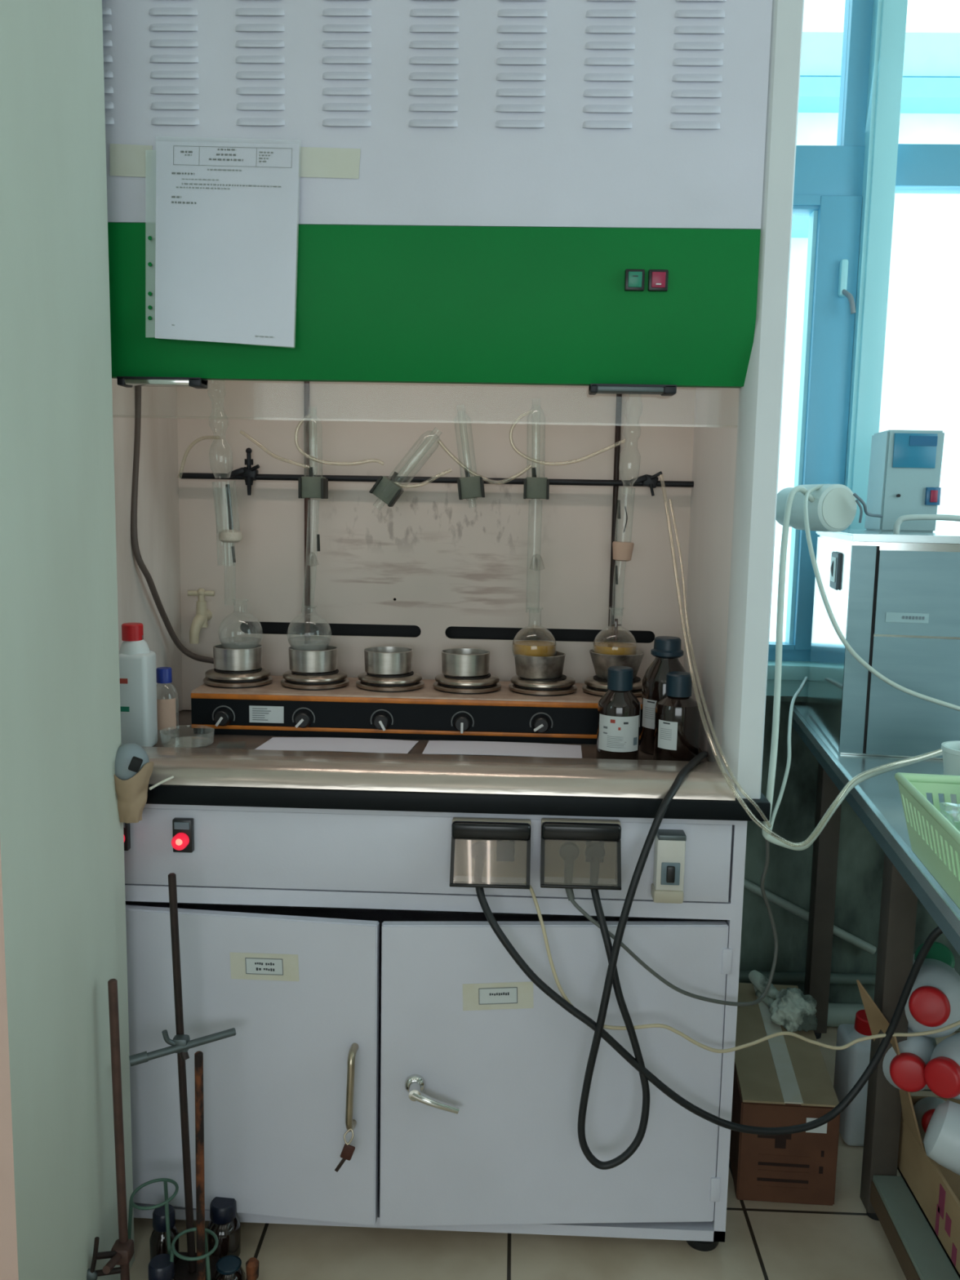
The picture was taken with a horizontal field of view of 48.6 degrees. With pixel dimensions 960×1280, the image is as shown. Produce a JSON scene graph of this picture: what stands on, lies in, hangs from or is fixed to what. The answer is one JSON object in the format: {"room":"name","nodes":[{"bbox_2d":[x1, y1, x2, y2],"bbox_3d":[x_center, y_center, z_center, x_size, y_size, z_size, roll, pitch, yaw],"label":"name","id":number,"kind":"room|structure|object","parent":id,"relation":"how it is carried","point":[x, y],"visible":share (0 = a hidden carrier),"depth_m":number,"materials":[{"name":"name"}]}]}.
{"room":"laboratory","nodes":[
{"label":"laboratory","id":0,"kind":"room"},
{"bbox_2d":[0,0,134,1279],"bbox_3d":[-0.814,-0.397,1.441,0.480,3.000,0.407,1,8,2],"label":"wall","id":1,"kind":"structure","parent":0,"point":[63,929],"depth_m":1.46,"materials":[{"name":"paint"}]},
{"bbox_2d":[114,742,173,823],"bbox_3d":[-0.552,0.230,1.711,0.104,0.129,0.069,1,8,2],"label":"gauge","id":2,"kind":"object","parent":1,"relation":"attached to","point":[133,766],"visible":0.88,"depth_m":1.70,"materials":[{"name":"grey plastic"}]},
{"bbox_2d":[129,1026,959,1279],"bbox_3d":[-0.189,1.338,0.044,4.900,0.050,5.500,1,8,2],"label":"floor","id":3,"kind":"structure","parent":0,"point":[764,1240],"depth_m":1.87,"materials":[{"name":"tile"}]},
{"bbox_2d":[86,978,133,1279],"bbox_3d":[-0.543,0.811,1.592,0.131,0.577,0.200,1,8,2],"label":"stand","id":4,"kind":"object","parent":3,"relation":"on","point":[122,1252],"visible":0.96,"depth_m":1.64,"materials":[{"name":"brown metal"}]},
{"bbox_2d":[127,1177,178,1266],"bbox_3d":[-0.537,0.987,1.753,0.089,0.180,0.089,1,8,2],"label":"tripod","id":5,"kind":"object","parent":3,"relation":"on","point":[166,1202],"visible":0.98,"depth_m":1.72,"materials":[{"name":"metal"}]},
{"bbox_2d":[148,1253,175,1279],"bbox_3d":[-0.506,1.037,1.691,0.052,0.104,0.052,1,8,2],"label":"bottle","id":6,"kind":"object","parent":3,"relation":"on","point":[160,1267],"visible":1,"depth_m":1.68,"materials":[{"name":"plastic"}]},
{"bbox_2d":[149,1204,179,1263],"bbox_3d":[-0.536,1.019,1.806,0.048,0.108,0.048,1,8,2],"label":"bottle","id":7,"kind":"object","parent":3,"relation":"on","point":[157,1240],"visible":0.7,"depth_m":1.79,"materials":[{"name":"brown glass"}]},
{"bbox_2d":[128,872,235,1279],"bbox_3d":[-0.479,0.726,1.734,0.157,0.710,0.103,1,8,2],"label":"stand","id":8,"kind":"object","parent":3,"relation":"on","point":[181,1042],"visible":0.95,"depth_m":1.73,"materials":[{"name":"metal"}]},
{"bbox_2d":[169,1227,218,1279],"bbox_3d":[-0.460,1.021,1.708,0.084,0.128,0.085,1,8,2],"label":"tripod","id":9,"kind":"object","parent":3,"relation":"on","point":[173,1251],"visible":0.94,"depth_m":1.68,"materials":[{"name":"green metal"}]},
{"bbox_2d":[194,1050,205,1279],"bbox_3d":[-0.444,0.870,1.649,0.065,0.448,0.105,1,8,2],"label":"stand","id":10,"kind":"object","parent":3,"relation":"on","point":[198,1055],"visible":1,"depth_m":1.68,"materials":[{"name":"metal"}]},
{"bbox_2d":[206,1196,240,1258],"bbox_3d":[-0.445,1.020,1.843,0.058,0.100,0.058,1,8,2],"label":"bottle","id":11,"kind":"object","parent":3,"relation":"on","point":[224,1222],"visible":0.88,"depth_m":1.82,"materials":[{"name":"brown glass"}]},
{"bbox_2d":[212,1255,245,1279],"bbox_3d":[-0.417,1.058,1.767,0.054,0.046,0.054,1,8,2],"label":"bottle","id":12,"kind":"object","parent":3,"relation":"on","point":[228,1267],"visible":1,"depth_m":1.76,"materials":[{"name":"blue plastic"}]},
{"bbox_2d":[245,1257,259,1279],"bbox_3d":[-0.377,1.053,1.760,0.022,0.059,0.022,1,8,2],"label":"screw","id":13,"kind":"object","parent":3,"relation":"on","point":[252,1264],"visible":1,"depth_m":1.75,"materials":[{"name":"brown wood"}]},
{"bbox_2d":[102,0,804,1251],"bbox_3d":[-0.138,-0.189,2.061,1.264,2.450,0.861,1,8,2],"label":"fume hood","id":14,"kind":"object","parent":3,"relation":"on","point":[560,209],"visible":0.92,"depth_m":1.78,"materials":[{"name":"white metal"}]},
{"bbox_2d":[119,622,157,746],"bbox_3d":[-0.635,0.086,1.964,0.060,0.233,0.063,1,8,2],"label":"plastic bottle","id":15,"kind":"object","parent":14,"relation":"on","point":[137,663],"visible":0.88,"depth_m":1.94,"materials":[{"name":"white plastic"}]},
{"bbox_2d":[120,678,127,684],"bbox_3d":[-0.650,0.075,1.932,0.019,0.009,0.001,1,8,2],"label":"print","id":16,"kind":"object","parent":15,"relation":"attached to","point":[122,681],"depth_m":1.93},
{"bbox_2d":[120,706,129,711],"bbox_3d":[-0.650,0.126,1.938,0.021,0.010,0.001,1,8,2],"label":"print","id":17,"kind":"object","parent":15,"relation":"attached to","point":[123,708],"depth_m":1.94},
{"bbox_2d":[155,666,178,738],"bbox_3d":[-0.614,0.121,2.069,0.052,0.135,0.053,1,8,2],"label":"glass bottle","id":18,"kind":"object","parent":14,"relation":"on","point":[166,708],"visible":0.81,"depth_m":2.05,"materials":[{"name":"clear"}]},
{"bbox_2d":[130,386,213,663],"bbox_3d":[-0.628,-0.253,2.144,0.048,0.630,0.210,6,9,33],"label":"hose","id":19,"kind":"object","parent":14,"relation":"attached to","point":[134,535],"visible":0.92,"depth_m":2.06,"materials":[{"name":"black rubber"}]},
{"bbox_2d":[171,832,189,850],"bbox_3d":[-0.499,0.336,1.765,0.026,0.026,0.026,1,8,2],"label":"lamp","id":20,"kind":"object","parent":14,"relation":"attached to","point":[180,841],"depth_m":1.76,"materials":[{"name":"red plastic"}]},
{"bbox_2d":[160,724,214,747],"bbox_3d":[-0.555,0.184,2.015,0.100,0.026,0.100,1,8,2],"label":"glass dish","id":21,"kind":"object","parent":14,"relation":"on","point":[192,741],"visible":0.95,"depth_m":2.01,"materials":[{"name":"clear glass"}]},
{"bbox_2d":[187,588,214,644],"bbox_3d":[-0.593,-0.053,2.264,0.056,0.115,0.071,1,8,2],"label":"water tap","id":22,"kind":"object","parent":14,"relation":"on","point":[201,602],"depth_m":2.29,"materials":[{"name":"beige plastic"}]},
{"bbox_2d":[110,141,360,346],"bbox_3d":[-0.382,-0.615,1.650,0.391,0.316,0.020,1,8,2],"label":"paper notice","id":23,"kind":"object","parent":14,"relation":"attached to","point":[226,213],"visible":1,"depth_m":1.65,"materials":[{"name":"white paper"}]},
{"bbox_2d":[255,737,417,753],"bbox_3d":[-0.270,0.200,2.020,0.297,0.003,0.110,1,8,2],"label":"paper sheet","id":24,"kind":"object","parent":14,"relation":"on","point":[298,744],"visible":0.92,"depth_m":2.02,"materials":[{"name":"white paper"}]},
{"bbox_2d":[334,1128,355,1172],"bbox_3d":[-0.224,0.849,1.768,0.034,0.074,0.012,1,8,2],"label":"key","id":25,"kind":"object","parent":14,"relation":"hanging from","point":[348,1150],"visible":1,"depth_m":1.76,"materials":[{"name":"gold metal"}]},
{"bbox_2d":[191,667,642,745],"bbox_3d":[-0.108,0.127,2.171,0.923,0.116,0.224,1,8,2],"label":"hot plate","id":26,"kind":"object","parent":14,"relation":"on","point":[561,710],"visible":0.82,"depth_m":2.09,"materials":[{"name":"metal"}]},
{"bbox_2d":[213,642,262,671],"bbox_3d":[-0.498,0.035,2.185,0.099,0.047,0.099,1,8,2],"label":"cup","id":27,"kind":"object","parent":26,"relation":"on","point":[237,656],"visible":0.99,"depth_m":2.15,"materials":[{"name":"metal"}]},
{"bbox_2d":[218,600,262,648],"bbox_3d":[-0.490,-0.026,2.177,0.089,0.114,0.089,1,8,2],"label":"flask","id":28,"kind":"object","parent":27,"relation":"on","point":[233,601],"visible":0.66,"depth_m":2.17,"materials":[{"name":"clear glass"}]},
{"bbox_2d":[207,379,242,594],"bbox_3d":[-0.513,-0.323,2.138,0.066,0.507,0.047,1,8,2],"label":"column","id":29,"kind":"structure","parent":28,"relation":"on","point":[231,535],"depth_m":2.14,"materials":[{"name":"clear glass"}]},
{"bbox_2d":[177,435,220,478],"bbox_3d":[-0.560,-0.364,2.115,0.086,0.086,0.007,1,8,2],"label":"hose","id":30,"kind":"object","parent":29,"relation":"attached to","point":[220,436],"visible":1,"depth_m":2.11,"materials":[{"name":"beige rubber"}]},
{"bbox_2d":[288,644,337,673],"bbox_3d":[-0.342,0.039,2.180,0.099,0.047,0.099,1,8,2],"label":"cup","id":31,"kind":"object","parent":26,"relation":"on","point":[309,658],"visible":1,"depth_m":2.14,"materials":[{"name":"metal"}]},
{"bbox_2d":[287,606,331,650],"bbox_3d":[-0.349,-0.018,2.173,0.090,0.104,0.090,1,8,2],"label":"flask","id":32,"kind":"object","parent":31,"relation":"on","point":[302,606],"visible":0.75,"depth_m":2.17,"materials":[{"name":"clear glass"}]},
{"bbox_2d":[303,408,322,607],"bbox_3d":[-0.337,-0.260,2.141,0.042,0.414,0.038,7,9,36],"label":"column","id":33,"kind":"structure","parent":32,"relation":"on","point":[317,535],"depth_m":2.15,"materials":[{"name":"clear glass"}]},
{"bbox_2d":[239,430,310,469],"bbox_3d":[-0.406,-0.378,2.107,0.141,0.075,0.007,1,8,2],"label":"hose","id":34,"kind":"object","parent":33,"relation":"attached to","point":[241,430],"visible":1,"depth_m":2.11,"materials":[{"name":"beige rubber"}]},
{"bbox_2d":[294,414,384,465],"bbox_3d":[-0.278,-0.396,2.100,0.179,0.100,0.007,1,8,2],"label":"hose","id":35,"kind":"object","parent":33,"relation":"attached to","point":[310,415],"visible":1,"depth_m":2.10,"materials":[{"name":"beige rubber"}]},
{"bbox_2d":[364,645,413,675],"bbox_3d":[-0.187,0.042,2.175,0.099,0.047,0.099,1,8,2],"label":"cup","id":36,"kind":"object","parent":26,"relation":"on","point":[387,660],"visible":1,"depth_m":2.14,"materials":[{"name":"metal"}]},
{"bbox_2d":[441,648,489,677],"bbox_3d":[-0.029,0.046,2.170,0.099,0.047,0.099,1,8,2],"label":"cup","id":37,"kind":"object","parent":26,"relation":"on","point":[455,662],"visible":1,"depth_m":2.13,"materials":[{"name":"metal"}]},
{"bbox_2d":[514,650,565,679],"bbox_3d":[0.121,0.050,2.165,0.105,0.047,0.105,1,8,2],"label":"cup","id":38,"kind":"object","parent":26,"relation":"on","point":[526,666],"visible":0.87,"depth_m":2.12,"materials":[{"name":"metal"}]},
{"bbox_2d":[511,607,556,657],"bbox_3d":[0.111,-0.003,2.159,0.091,0.127,0.091,1,8,2],"label":"flask","id":39,"kind":"object","parent":38,"relation":"in","point":[530,647],"visible":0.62,"depth_m":2.13,"materials":[{"name":"clear glass"}]},
{"bbox_2d":[525,410,545,612],"bbox_3d":[0.110,-0.266,2.123,0.040,0.424,0.038,7,10,38],"label":"column","id":40,"kind":"structure","parent":39,"relation":"on","point":[529,411],"depth_m":2.11,"materials":[{"name":"clear glass"}]},
{"bbox_2d":[509,410,625,465],"bbox_3d":[0.171,-0.396,2.084,0.229,0.108,0.007,1,8,2],"label":"hose","id":41,"kind":"object","parent":40,"relation":"attached to","point":[528,411],"visible":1,"depth_m":2.09,"materials":[{"name":"clear plastic"}]},
{"bbox_2d":[589,648,644,679],"bbox_3d":[0.277,0.050,2.159,0.111,0.054,0.111,1,8,2],"label":"cup","id":42,"kind":"object","parent":26,"relation":"on","point":[601,662],"visible":0.67,"depth_m":2.12,"materials":[{"name":"metal"}]},
{"bbox_2d":[592,608,637,655],"bbox_3d":[0.274,-0.002,2.153,0.090,0.128,0.090,1,8,2],"label":"flask","id":43,"kind":"object","parent":42,"relation":"in","point":[605,647],"visible":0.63,"depth_m":2.13,"materials":[{"name":"clear glass"}]},
{"bbox_2d":[611,399,642,640],"bbox_3d":[0.291,-0.254,2.119,0.048,0.516,0.048,-6,10,-43],"label":"column","id":44,"kind":"structure","parent":43,"relation":"on","point":[622,551],"depth_m":2.12,"materials":[{"name":"clear glass"}]},
{"bbox_2d":[152,710,709,761],"bbox_3d":[-0.146,0.200,2.091,1.148,0.008,0.456,1,8,2],"label":"countertop","id":45,"kind":"structure","parent":14,"relation":"on","point":[220,741],"depth_m":2.06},
{"bbox_2d":[179,381,693,644],"bbox_3d":[-0.091,-0.395,2.219,1.080,1.140,0.026,1,8,2],"label":"frame","id":46,"kind":"object","parent":14,"relation":"on","point":[615,482],"visible":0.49,"depth_m":2.22,"materials":[{"name":"black metal"}]},
{"bbox_2d":[228,447,259,495],"bbox_3d":[-0.492,-0.353,2.228,0.066,0.098,0.029,1,8,2],"label":"clamp","id":47,"kind":"object","parent":46,"relation":"attached to","point":[249,473],"visible":0.99,"depth_m":2.22,"materials":[{"name":"black metal"}]},
{"bbox_2d":[297,466,328,498],"bbox_3d":[-0.332,-0.319,2.160,0.050,0.062,0.127,1,8,2],"label":"clamp","id":48,"kind":"object","parent":46,"relation":"attached to","point":[311,486],"visible":1,"depth_m":2.11,"materials":[{"name":"grey metal"}]},
{"bbox_2d":[368,471,404,506],"bbox_3d":[-0.185,-0.306,2.157,0.063,0.070,0.127,1,8,2],"label":"clamp","id":49,"kind":"object","parent":46,"relation":"attached to","point":[384,488],"visible":1,"depth_m":2.10,"materials":[{"name":"grey metal"}]},
{"bbox_2d":[373,430,442,508],"bbox_3d":[-0.144,-0.340,2.113,0.137,0.167,0.041,1,8,2],"label":"column","id":50,"kind":"structure","parent":49,"relation":"attached to","point":[428,430],"depth_m":2.11,"materials":[{"name":"clear glass"}]},
{"bbox_2d":[394,470,452,488],"bbox_3d":[-0.113,-0.321,2.104,0.114,0.041,0.008,1,8,2],"label":"hose","id":51,"kind":"object","parent":50,"relation":"attached to","point":[445,470],"visible":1,"depth_m":2.11,"materials":[{"name":"beige rubber"}]},
{"bbox_2d":[437,440,532,484],"bbox_3d":[0.009,-0.351,2.096,0.188,0.086,0.007,1,8,2],"label":"hose","id":52,"kind":"object","parent":50,"relation":"attached to","point":[438,440],"visible":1,"depth_m":2.10,"materials":[{"name":"plastic"}]},
{"bbox_2d":[457,466,484,499],"bbox_3d":[-0.016,-0.316,2.150,0.054,0.065,0.127,1,8,2],"label":"clamp","id":53,"kind":"object","parent":46,"relation":"attached to","point":[468,486],"visible":1,"depth_m":2.10,"materials":[{"name":"grey metal"}]},
{"bbox_2d":[453,412,477,505],"bbox_3d":[-0.026,-0.363,2.106,0.053,0.202,0.033,1,8,2],"label":"column","id":54,"kind":"structure","parent":53,"relation":"attached to","point":[464,412],"depth_m":2.10,"materials":[{"name":"clear glass"}]},
{"bbox_2d":[523,467,549,499],"bbox_3d":[0.113,-0.316,2.145,0.050,0.062,0.127,1,8,2],"label":"clamp","id":55,"kind":"object","parent":46,"relation":"attached to","point":[534,487],"visible":1,"depth_m":2.09,"materials":[{"name":"grey metal"}]},
{"bbox_2d":[630,471,662,496],"bbox_3d":[0.343,-0.324,2.203,0.066,0.052,0.028,1,8,2],"label":"clamp","id":56,"kind":"object","parent":46,"relation":"attached to","point":[650,481],"visible":0.98,"depth_m":2.19,"materials":[{"name":"black metal"}]},
{"bbox_2d":[452,817,530,877],"bbox_3d":[0.018,0.344,1.764,0.130,0.097,0.018,1,8,2],"label":"power socket","id":57,"kind":"object","parent":14,"relation":"attached to","point":[506,858],"depth_m":1.76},
{"bbox_2d":[468,839,516,862],"bbox_3d":[0.021,0.348,1.755,0.080,0.038,0.004,1,8,2],"label":"outlet","id":58,"kind":"object","parent":14,"relation":"attached to","point":[500,850],"depth_m":1.75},
{"bbox_2d":[422,740,582,758],"bbox_3d":[0.044,0.207,2.010,0.299,0.004,0.110,1,8,2],"label":"paper sheet","id":59,"kind":"object","parent":14,"relation":"on","point":[433,747],"visible":0.97,"depth_m":2.01,"materials":[{"name":"white paper"}]},
{"bbox_2d":[539,817,620,879],"bbox_3d":[0.165,0.345,1.759,0.130,0.097,0.018,1,8,2],"label":"power socket","id":60,"kind":"object","parent":14,"relation":"attached to","point":[554,864],"depth_m":1.75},
{"bbox_2d":[557,840,606,862],"bbox_3d":[0.168,0.348,1.750,0.080,0.038,0.004,1,8,2],"label":"outlet","id":61,"kind":"object","parent":14,"relation":"attached to","point":[582,845],"depth_m":1.75,"materials":[{"name":"grey plastic"}]},
{"bbox_2d":[595,666,640,759],"bbox_3d":[0.253,0.136,1.934,0.077,0.174,0.078,1,8,2],"label":"bottle","id":62,"kind":"object","parent":14,"relation":"on","point":[619,710],"visible":0.91,"depth_m":1.91,"materials":[{"name":"glass"}]},
{"bbox_2d":[624,269,644,291],"bbox_3d":[0.239,-0.556,1.641,0.030,0.032,0.008,1,8,2],"label":"rocker switch","id":63,"kind":"object","parent":14,"relation":"attached to","point":[634,279],"depth_m":1.64,"materials":[{"name":"green plastic"}]},
{"bbox_2d":[577,751,708,1169],"bbox_3d":[0.311,0.533,1.819,0.370,0.658,0.125,-6,10,-42],"label":"power cord","id":64,"kind":"object","parent":14,"relation":"attached to","point":[594,852],"visible":1,"depth_m":1.72,"materials":[{"name":"black rubber"}]},
{"bbox_2d":[648,269,668,291],"bbox_3d":[0.275,-0.555,1.640,0.030,0.032,0.008,1,8,2],"label":"rocker switch","id":65,"kind":"object","parent":14,"relation":"attached to","point":[658,279],"depth_m":1.63,"materials":[{"name":"red plastic"}]},
{"bbox_2d":[640,635,685,755],"bbox_3d":[0.352,0.104,2.017,0.088,0.219,0.088,1,8,2],"label":"bottle","id":66,"kind":"object","parent":14,"relation":"on","point":[667,651],"visible":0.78,"depth_m":1.99,"materials":[{"name":"glass"}]},
{"bbox_2d":[559,839,777,1006],"bbox_3d":[0.330,0.466,1.762,0.396,0.294,0.083,0,8,-11],"label":"power cord","id":67,"kind":"object","parent":14,"relation":"attached to","point":[569,852],"visible":0.96,"depth_m":1.74,"materials":[{"name":"grey rubber"}]},
{"bbox_2d":[650,829,686,903],"bbox_3d":[0.310,0.372,1.746,0.050,0.114,0.040,1,8,2],"label":"switch","id":68,"kind":"object","parent":14,"relation":"attached to","point":[668,847],"depth_m":1.73,"materials":[{"name":"white plastic"}]},
{"bbox_2d":[653,671,701,760],"bbox_3d":[0.358,0.142,1.927,0.081,0.167,0.081,1,8,2],"label":"bottle","id":69,"kind":"object","parent":14,"relation":"on","point":[677,714],"visible":0.89,"depth_m":1.90,"materials":[{"name":"glass"}]},
{"bbox_2d":[470,841,942,1135],"bbox_3d":[0.390,0.587,1.746,0.822,0.491,0.087,1,8,0],"label":"power cord","id":70,"kind":"object","parent":14,"relation":"attached to","point":[479,851],"visible":0.98,"depth_m":1.75,"materials":[{"name":"black rubber"}]},
{"bbox_2d":[668,499,771,826],"bbox_3d":[0.388,0.018,1.868,0.070,0.525,0.426,-1,8,-16],"label":"hose","id":71,"kind":"object","parent":14,"relation":"attached to","point":[671,500],"visible":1,"depth_m":1.84,"materials":[{"name":"beige rubber"}]},
{"bbox_2d":[524,882,959,1053],"bbox_3d":[0.443,0.554,1.756,0.742,0.293,0.071,1,8,-2],"label":"cord","id":72,"kind":"object","parent":14,"relation":"attached to","point":[957,1023],"visible":0.94,"depth_m":1.76,"materials":[{"name":"rubber"}]},
{"bbox_2d":[659,475,942,847],"bbox_3d":[0.532,0.018,1.823,0.597,0.605,0.380,5,8,26],"label":"hose","id":73,"kind":"object","parent":14,"relation":"attached to","point":[663,476],"visible":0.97,"depth_m":1.80,"materials":[{"name":"rubber"}]},
{"bbox_2d":[761,485,942,850],"bbox_3d":[0.612,0.029,1.867,0.416,0.600,0.367,-6,10,-42],"label":"hose","id":74,"kind":"object","parent":14,"relation":"hanging from","point":[779,641],"visible":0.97,"depth_m":1.82,"materials":[{"name":"white rubber"}]},
{"bbox_2d":[768,676,808,834],"bbox_3d":[0.606,0.203,2.065,0.022,0.162,0.700,4,8,20],"label":"hose","id":75,"kind":"object","parent":74,"relation":"hanging from","point":[790,714],"visible":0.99,"depth_m":1.90,"materials":[{"name":"white plastic"}]},
{"bbox_2d":[729,969,839,1205],"bbox_3d":[0.614,0.908,2.241,0.182,0.256,0.511,2,8,8],"label":"carton","id":76,"kind":"object","parent":3,"relation":"on","point":[780,1081],"depth_m":2.01,"materials":[{"name":"cardboard"}]},
{"bbox_2d":[768,987,817,1031],"bbox_3d":[0.675,0.787,2.282,0.101,0.074,0.106,4,8,21],"label":"rag","id":77,"kind":"object","parent":76,"relation":"on","point":[795,1011],"visible":1,"depth_m":2.25,"materials":[{"name":"white fabric"}]},
{"bbox_2d":[833,1009,871,1146],"bbox_3d":[0.799,0.904,2.223,0.085,0.277,0.110,1,8,2],"label":"plastic bottle","id":78,"kind":"object","parent":3,"relation":"on","point":[851,1063],"visible":0.49,"depth_m":2.18,"materials":[{"name":"white plastic"}]},
{"bbox_2d":[792,705,959,1279],"bbox_3d":[1.042,0.707,1.636,1.072,0.830,2.005,1,8,2],"label":"bench","id":79,"kind":"object","parent":3,"relation":"on","point":[886,1197],"visible":0.63,"depth_m":1.91,"materials":[{"name":"grey metal"}]},
{"bbox_2d":[792,705,959,937],"bbox_3d":[1.050,0.311,1.584,1.072,0.030,2.005,1,8,2],"label":"countertop","id":80,"kind":"structure","parent":79,"relation":"on","point":[878,796],"depth_m":1.80,"materials":[{"name":"metal"}]},
{"bbox_2d":[807,430,959,759],"bbox_3d":[0.943,-0.112,2.208,0.429,0.639,0.440,2,8,9],"label":"machine","id":81,"kind":"object","parent":79,"relation":"on","point":[891,587],"visible":1,"depth_m":2.04,"materials":[{"name":"metal"}]},
{"bbox_2d":[775,484,882,532],"bbox_3d":[0.690,-0.268,2.153,0.210,0.095,0.164,6,9,31],"label":"plastic bottle","id":82,"kind":"object","parent":81,"relation":"on","point":[833,508],"visible":0.93,"depth_m":2.09,"materials":[{"name":"white plastic"}]},
{"bbox_2d":[803,484,959,711],"bbox_3d":[0.715,-0.083,1.949,0.155,0.405,0.359,-4,9,-35],"label":"hose","id":83,"kind":"object","parent":82,"relation":"hanging from","point":[855,655],"visible":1,"depth_m":1.93,"materials":[{"name":"white rubber"}]},
{"bbox_2d":[829,551,840,590],"bbox_3d":[0.726,-0.142,2.177,0.009,0.075,0.080,2,8,9],"label":"handle","id":84,"kind":"object","parent":81,"relation":"attached to","point":[835,570],"depth_m":2.15,"materials":[{"name":"black plastic"}]},
{"bbox_2d":[924,487,941,505],"bbox_3d":[0.941,-0.298,2.206,0.028,0.037,0.012,1,8,2],"label":"rocker switch","id":85,"kind":"object","parent":81,"relation":"attached to","point":[932,495],"depth_m":2.20,"materials":[{"name":"red plastic"}]},
{"bbox_2d":[856,979,959,1278],"bbox_3d":[0.903,0.838,1.595,0.501,0.381,0.820,1,8,2],"label":"carton","id":86,"kind":"object","parent":79,"relation":"on","point":[935,1188],"visible":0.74,"depth_m":1.86,"materials":[{"name":"cardboard"}]},
{"bbox_2d":[882,1027,937,1092],"bbox_3d":[0.788,0.776,1.962,0.113,0.129,0.213,4,8,19],"label":"plastic jug","id":87,"kind":"object","parent":86,"relation":"in","point":[904,1071],"visible":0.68,"depth_m":1.88,"materials":[{"name":"plastic"}]},
{"bbox_2d":[904,958,959,1037],"bbox_3d":[0.829,0.670,1.958,0.129,0.156,0.228,4,8,23],"label":"plastic bottle","id":88,"kind":"object","parent":87,"relation":"on","point":[933,1002],"visible":0.86,"depth_m":1.88,"materials":[{"name":"white plastic"}]},
{"bbox_2d":[912,941,955,968],"bbox_3d":[0.898,0.688,2.132,0.101,0.212,0.194,3,8,15],"label":"jug","id":89,"kind":"object","parent":88,"relation":"on","point":[938,951],"visible":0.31,"depth_m":2.05,"materials":[{"name":"green plastic"}]},
{"bbox_2d":[913,1096,945,1142],"bbox_3d":[0.847,0.902,1.973,0.089,0.121,0.155,4,8,20],"label":"plastic jug","id":90,"kind":"object","parent":86,"relation":"in","point":[924,1108],"visible":0.23,"depth_m":1.95,"materials":[{"name":"white plastic"}]},
{"bbox_2d":[923,1100,959,1175],"bbox_3d":[0.873,0.869,1.785,0.236,0.144,0.106,5,8,27],"label":"plastic jug","id":91,"kind":"object","parent":86,"relation":"in","point":[941,1142],"visible":1,"depth_m":1.78,"materials":[{"name":"white plastic"}]},
{"bbox_2d":[924,1031,959,1099],"bbox_3d":[0.866,0.763,1.890,0.211,0.120,0.109,-6,10,-42],"label":"plastic jug","id":92,"kind":"object","parent":86,"relation":"in","point":[942,1072],"visible":1,"depth_m":1.83,"materials":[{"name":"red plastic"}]},
{"bbox_2d":[872,1174,959,1279],"bbox_3d":[1.091,1.071,1.359,0.840,0.012,1.165,1,8,2],"label":"shelf","id":93,"kind":"object","parent":79,"relation":"attached to","point":[923,1254],"depth_m":1.80,"materials":[{"name":"metal"}]},
{"bbox_2d":[894,772,959,908],"bbox_3d":[0.720,0.271,1.312,0.314,0.106,0.392,2,8,8],"label":"plastic basket","id":94,"kind":"object","parent":79,"relation":"on","point":[935,840],"visible":0.97,"depth_m":1.41,"materials":[{"name":"green plastic"}]},
{"bbox_2d":[939,802,959,826],"bbox_3d":[0.685,0.249,1.429,0.138,0.107,0.114,1,8,2],"label":"plastic bag","id":95,"kind":"object","parent":94,"relation":"in","point":[954,806],"visible":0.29,"depth_m":1.44,"materials":[{"name":"clear plastic"}]},
{"bbox_2d":[941,740,959,810],"bbox_3d":[0.792,0.222,1.717,0.092,0.100,0.092,1,8,2],"label":"tub","id":96,"kind":"object","parent":79,"relation":"on","point":[950,749],"visible":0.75,"depth_m":1.70,"materials":[{"name":"white plastic"}]},
{"bbox_2d":[738,701,959,1004],"bbox_3d":[-0.060,-0.545,2.668,4.900,3.000,0.200,1,8,2],"label":"wall","id":97,"kind":"structure","parent":0,"point":[860,860],"depth_m":2.69,"materials":[{"name":"paint"}]},
{"bbox_2d":[765,660,809,702],"bbox_3d":[1.211,0.103,2.691,1.530,0.092,0.235,1,8,2],"label":"trim","id":98,"kind":"structure","parent":97,"relation":"attached to","point":[793,673],"depth_m":2.61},
{"bbox_2d":[738,970,875,985],"bbox_3d":[0.928,0.858,2.692,0.642,0.029,0.026,1,8,2],"label":"pipe","id":99,"kind":"object","parent":97,"relation":"attached to","point":[779,976],"visible":0.49,"depth_m":2.69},
{"bbox_2d":[743,878,876,954],"bbox_3d":[0.795,0.680,2.670,0.407,0.218,0.022,1,8,2],"label":"pipe","id":100,"kind":"object","parent":97,"relation":"attached to","point":[748,885],"visible":0.66,"depth_m":2.66,"materials":[{"name":"plastic"}]},
{"bbox_2d":[768,0,959,661],"bbox_3d":[1.228,-0.842,2.523,1.530,1.825,0.120,1,8,2],"label":"window","id":101,"kind":"structure","parent":97,"relation":"in","point":[846,190],"depth_m":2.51,"materials":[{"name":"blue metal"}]},
{"bbox_2d":[826,1002,959,1031],"bbox_3d":[0.931,0.952,2.694,0.645,0.058,0.058,1,8,2],"label":"pipe","id":102,"kind":"object","parent":97,"relation":"attached to","point":[838,1014],"visible":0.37,"depth_m":2.67,"materials":[{"name":"plastic"}]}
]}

